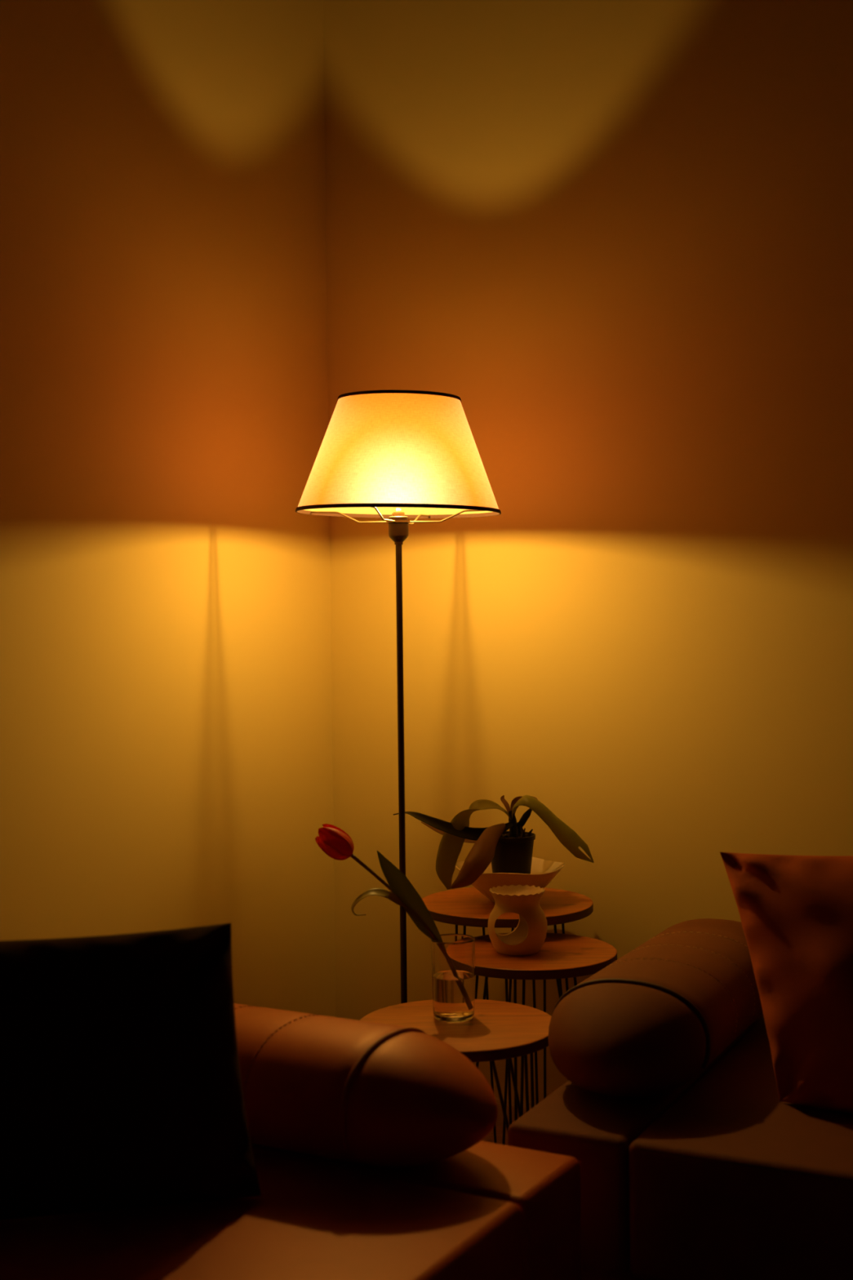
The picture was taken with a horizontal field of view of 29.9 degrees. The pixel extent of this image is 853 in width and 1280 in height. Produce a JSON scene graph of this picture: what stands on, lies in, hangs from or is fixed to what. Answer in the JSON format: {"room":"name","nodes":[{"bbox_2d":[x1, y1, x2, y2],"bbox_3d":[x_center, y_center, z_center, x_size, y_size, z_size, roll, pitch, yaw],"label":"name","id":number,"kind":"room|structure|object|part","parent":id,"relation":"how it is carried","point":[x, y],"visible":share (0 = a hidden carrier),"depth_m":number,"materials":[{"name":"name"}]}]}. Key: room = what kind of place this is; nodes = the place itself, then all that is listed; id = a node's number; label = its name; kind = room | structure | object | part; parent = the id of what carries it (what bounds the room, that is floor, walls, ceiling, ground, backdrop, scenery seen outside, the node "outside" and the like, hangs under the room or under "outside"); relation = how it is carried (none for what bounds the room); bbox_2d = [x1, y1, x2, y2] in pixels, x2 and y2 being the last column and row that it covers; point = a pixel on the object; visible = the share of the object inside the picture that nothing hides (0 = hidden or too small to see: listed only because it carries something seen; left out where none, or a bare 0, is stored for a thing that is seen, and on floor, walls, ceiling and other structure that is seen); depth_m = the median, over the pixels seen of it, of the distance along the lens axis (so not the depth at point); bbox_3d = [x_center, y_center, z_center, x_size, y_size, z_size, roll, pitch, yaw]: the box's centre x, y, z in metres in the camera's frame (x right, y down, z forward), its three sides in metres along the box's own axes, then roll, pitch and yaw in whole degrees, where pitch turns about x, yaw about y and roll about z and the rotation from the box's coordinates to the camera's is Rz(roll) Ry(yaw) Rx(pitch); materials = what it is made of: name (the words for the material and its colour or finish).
{"room":"living room","nodes":[
{"label":"living room","id":0,"kind":"room"},
{"bbox_2d":[0,0,336,1017],"bbox_3d":[-1.307,-0.204,2.151,0.120,2.750,4.320,0,2,30],"label":"wall","id":1,"kind":"structure","parent":0,"point":[166,762],"depth_m":3.34,"materials":[{"name":"paint"}]},
{"bbox_2d":[480,1124,507,1145],"bbox_3d":[0.614,1.193,2.031,7.600,0.080,5.200,-1,1,0],"label":"floor","id":2,"kind":"structure","parent":0,"point":[490,1137],"depth_m":3.60,"materials":[{"name":"brown wood"}]},
{"bbox_2d":[0,1003,581,1279],"bbox_3d":[-0.605,0.880,1.781,0.940,0.585,1.757,0,2,29],"label":"sofa","id":3,"kind":"object","parent":2,"relation":"on","point":[371,1161],"visible":0.66,"depth_m":2.19,"materials":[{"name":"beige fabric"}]},
{"bbox_2d":[0,922,261,1220],"bbox_3d":[-0.466,0.574,2.142,0.464,0.361,0.180,-1,2,-18],"label":"cushion","id":4,"kind":"object","parent":3,"relation":"on","point":[121,1087],"visible":1,"depth_m":2.10,"materials":[{"name":"black fabric"}]},
{"bbox_3d":[-0.606,0.874,1.666,0.830,0.204,1.554,0,2,29],"label":"seat","id":5,"kind":"part","parent":3,"relation":"part of","materials":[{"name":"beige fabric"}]},
{"bbox_3d":[-0.232,0.657,2.416,0.745,0.179,0.272,0,2,29],"label":"armrest","id":6,"kind":"part","parent":3,"relation":"part of","materials":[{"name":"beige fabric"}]},
{"bbox_3d":[-0.227,0.849,2.457,0.935,0.205,0.194,0,2,29],"label":"arm","id":7,"kind":"part","parent":3,"relation":"part of","materials":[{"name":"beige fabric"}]},
{"bbox_2d":[295,390,501,1003],"bbox_3d":[-0.051,0.314,3.303,0.422,1.627,0.423,-1,1,0],"label":"floor lamp","id":8,"kind":"object","parent":2,"relation":"on","point":[397,456],"visible":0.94,"depth_m":3.16,"materials":[{"name":"beige fabric"}]},
{"bbox_3d":[-0.161,-0.257,3.339,0.183,0.031,0.004,0,2,26],"label":"shade arm","id":9,"kind":"part","parent":8,"relation":"part of","materials":[{"name":"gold metal"}]},
{"bbox_3d":[-0.093,-0.252,3.179,0.004,0.028,0.183,0,2,18],"label":"shade arm","id":10,"kind":"part","parent":8,"relation":"part of","materials":[{"name":"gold metal"}]},
{"bbox_2d":[386,515,409,544],"bbox_3d":[-0.058,-0.225,3.289,0.048,0.058,0.048,-1,1,0],"label":"socket","id":11,"kind":"object","parent":8,"relation":"attached to","point":[398,529],"depth_m":3.27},
{"bbox_3d":[-0.058,-0.258,3.289,0.027,0.010,0.027,-1,1,0],"label":"light bulb","id":12,"kind":"part","parent":8,"relation":"part of","materials":[{"name":"glass"}]},
{"bbox_3d":[-0.059,-0.378,3.286,0.419,0.240,0.419,-1,1,0],"label":"lamp shade","id":13,"kind":"part","parent":8,"relation":"part of","materials":[{"name":"fabric"}]},
{"bbox_3d":[-0.058,-0.265,3.288,0.422,0.016,0.423,-1,1,0],"label":"trim","id":14,"kind":"part","parent":8,"relation":"part of","materials":[{"name":"brown fabric"}]},
{"bbox_3d":[-0.056,-0.493,3.283,0.255,0.012,0.255,-1,1,0],"label":"trim","id":15,"kind":"part","parent":8,"relation":"part of","materials":[{"name":"brown fabric"}]},
{"bbox_3d":[-0.022,-0.257,3.398,0.004,0.026,0.183,0,2,18],"label":"shade arm","id":16,"kind":"part","parent":8,"relation":"part of","materials":[{"name":"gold metal"}]},
{"bbox_3d":[0.051,-0.252,3.253,0.183,0.025,0.004,0,2,18],"label":"shade arm","id":17,"kind":"part","parent":8,"relation":"part of","materials":[{"name":"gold metal"}]},
{"bbox_2d":[360,999,551,1132],"bbox_3d":[0.054,0.903,2.784,0.353,0.469,0.368,-1,1,0],"label":"side table","id":18,"kind":"object","parent":2,"relation":"on","point":[497,1030],"visible":0.48,"depth_m":2.76,"materials":[{"name":"brown wood"}]},
{"bbox_2d":[431,933,475,1022],"bbox_3d":[0.047,0.596,2.820,0.077,0.141,0.077,-1,1,0],"label":"drinking glass","id":19,"kind":"object","parent":18,"relation":"on","point":[453,959],"visible":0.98,"depth_m":2.79,"materials":[{"name":"clear glass"}]},
{"bbox_2d":[315,823,443,942],"bbox_3d":[-0.061,0.488,2.810,0.269,0.328,0.082,-1,1,0],"label":"tulip","id":20,"kind":"object","parent":19,"relation":"in","point":[332,840],"visible":0.93,"depth_m":2.80,"materials":[{"name":"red plant"}]},
{"bbox_3d":[-0.029,0.513,2.814,0.206,0.275,0.019,-1,1,1],"label":"stem","id":21,"kind":"part","parent":20,"relation":"part of","materials":[{"name":"green plant"}]},
{"bbox_3d":[0.165,0.913,2.664,0.060,0.451,0.155,-2,2,-40],"label":"leg","id":22,"kind":"part","parent":18,"relation":"part of","materials":[{"name":"black metal"}]},
{"bbox_3d":[0.182,0.909,2.853,0.030,0.450,0.044,-1,2,-25],"label":"leg","id":23,"kind":"part","parent":18,"relation":"part of","materials":[{"name":"black metal"}]},
{"bbox_2d":[422,887,593,1145],"bbox_3d":[0.172,0.839,3.422,0.371,0.562,0.371,-1,1,0],"label":"side table","id":24,"kind":"object","parent":2,"relation":"on","point":[469,907],"visible":0.55,"depth_m":3.35,"materials":[{"name":"brown wood"}]},
{"bbox_3d":[0.075,0.851,3.377,0.030,0.543,0.060,-1,2,-25],"label":"leg","id":25,"kind":"part","parent":24,"relation":"part of","materials":[{"name":"black metal"}]},
{"bbox_2d":[393,795,594,889],"bbox_3d":[0.134,0.441,3.375,0.412,0.218,0.154,-1,2,-19],"label":"potted plant","id":26,"kind":"object","parent":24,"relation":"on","point":[511,851],"visible":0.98,"depth_m":3.37,"materials":[{"name":"green plant"}]},
{"bbox_3d":[0.182,0.481,3.418,0.104,0.133,0.104,-1,1,0],"label":"pot","id":27,"kind":"part","parent":26,"relation":"part of","materials":[{"name":"brown plastic"}]},
{"bbox_3d":[0.189,0.398,3.416,0.023,0.069,0.031,1,2,45],"label":"stem","id":28,"kind":"part","parent":26,"relation":"part of","materials":[{"name":"green plant"}]},
{"bbox_3d":[0.153,0.850,3.362,0.086,0.543,0.030,0,2,18],"label":"leg","id":29,"kind":"part","parent":24,"relation":"part of","materials":[{"name":"black metal"}]},
{"bbox_2d":[455,857,564,902],"bbox_3d":[0.178,0.517,3.419,0.235,0.080,0.235,-1,1,0],"label":"bowl","id":30,"kind":"object","parent":24,"relation":"on","point":[543,872],"visible":0.33,"depth_m":3.34,"materials":[{"name":"white ceramic"}]},
{"bbox_3d":[0.292,0.848,3.366,0.057,0.543,0.068,0,2,25],"label":"leg","id":31,"kind":"part","parent":24,"relation":"part of","materials":[{"name":"black metal"}]},
{"bbox_2d":[474,884,617,1125],"bbox_3d":[0.208,0.808,3.170,0.341,0.636,0.345,-1,1,0],"label":"side table","id":32,"kind":"object","parent":2,"relation":"on","point":[561,956],"depth_m":3.11,"materials":[{"name":"brown wood"}]},
{"bbox_3d":[0.093,0.882,3.119,0.074,0.494,0.060,-1,2,-25],"label":"leg","id":33,"kind":"part","parent":32,"relation":"part of","materials":[{"name":"black metal"}]},
{"bbox_3d":[0.173,0.882,3.074,0.056,0.493,0.030,0,2,20],"label":"leg","id":34,"kind":"part","parent":32,"relation":"part of","materials":[{"name":"black metal"}]},
{"bbox_3d":[0.179,0.552,3.153,0.118,0.123,0.115,-1,1,0],"label":"oil burner","id":35,"kind":"part","parent":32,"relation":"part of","materials":[{"name":"white ceramic"}]},
{"bbox_3d":[0.231,0.877,3.256,0.044,0.493,0.031,0,1,15],"label":"leg","id":36,"kind":"part","parent":32,"relation":"part of","materials":[{"name":"black metal"}]},
{"bbox_3d":[0.294,0.881,3.051,0.064,0.494,0.117,-2,2,-35],"label":"leg","id":37,"kind":"part","parent":32,"relation":"part of","materials":[{"name":"black metal"}]},
{"bbox_2d":[507,918,852,1279],"bbox_3d":[1.037,0.843,2.534,1.619,0.585,0.940,0,2,26],"label":"sofa","id":38,"kind":"object","parent":2,"relation":"on","point":[694,1166],"visible":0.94,"depth_m":2.43,"materials":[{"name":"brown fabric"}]},
{"bbox_3d":[0.413,0.832,2.835,0.194,0.205,0.935,0,2,26],"label":"arm","id":39,"kind":"part","parent":38,"relation":"part of","materials":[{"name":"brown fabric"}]},
{"bbox_3d":[0.423,0.640,2.807,0.272,0.179,0.745,0,2,26],"label":"armrest","id":40,"kind":"part","parent":38,"relation":"part of","materials":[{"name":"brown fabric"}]},
{"bbox_3d":[1.110,0.835,2.437,1.404,0.204,0.830,0,2,26],"label":"seat","id":41,"kind":"part","parent":38,"relation":"part of","materials":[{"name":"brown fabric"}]},
{"bbox_2d":[720,852,852,1113],"bbox_3d":[0.712,0.538,2.517,0.492,0.392,0.327,0,1,11],"label":"cushion","id":42,"kind":"object","parent":38,"relation":"on","point":[796,912],"visible":1,"depth_m":2.53,"materials":[{"name":"orange fabric"}]},
{"bbox_2d":[323,0,852,1103],"bbox_3d":[1.614,-0.256,2.890,4.200,2.750,0.120,0,2,30],"label":"wall","id":43,"kind":"structure","parent":0,"point":[620,233],"depth_m":3.53,"materials":[{"name":"paint"}]},
{"bbox_2d":[495,1097,536,1125],"bbox_3d":[1.595,1.092,2.865,4.200,0.058,0.016,0,2,30],"label":"baseboard","id":44,"kind":"structure","parent":43,"relation":"attached to","point":[500,1120],"depth_m":3.67,"materials":[{"name":"paint"}]}
]}

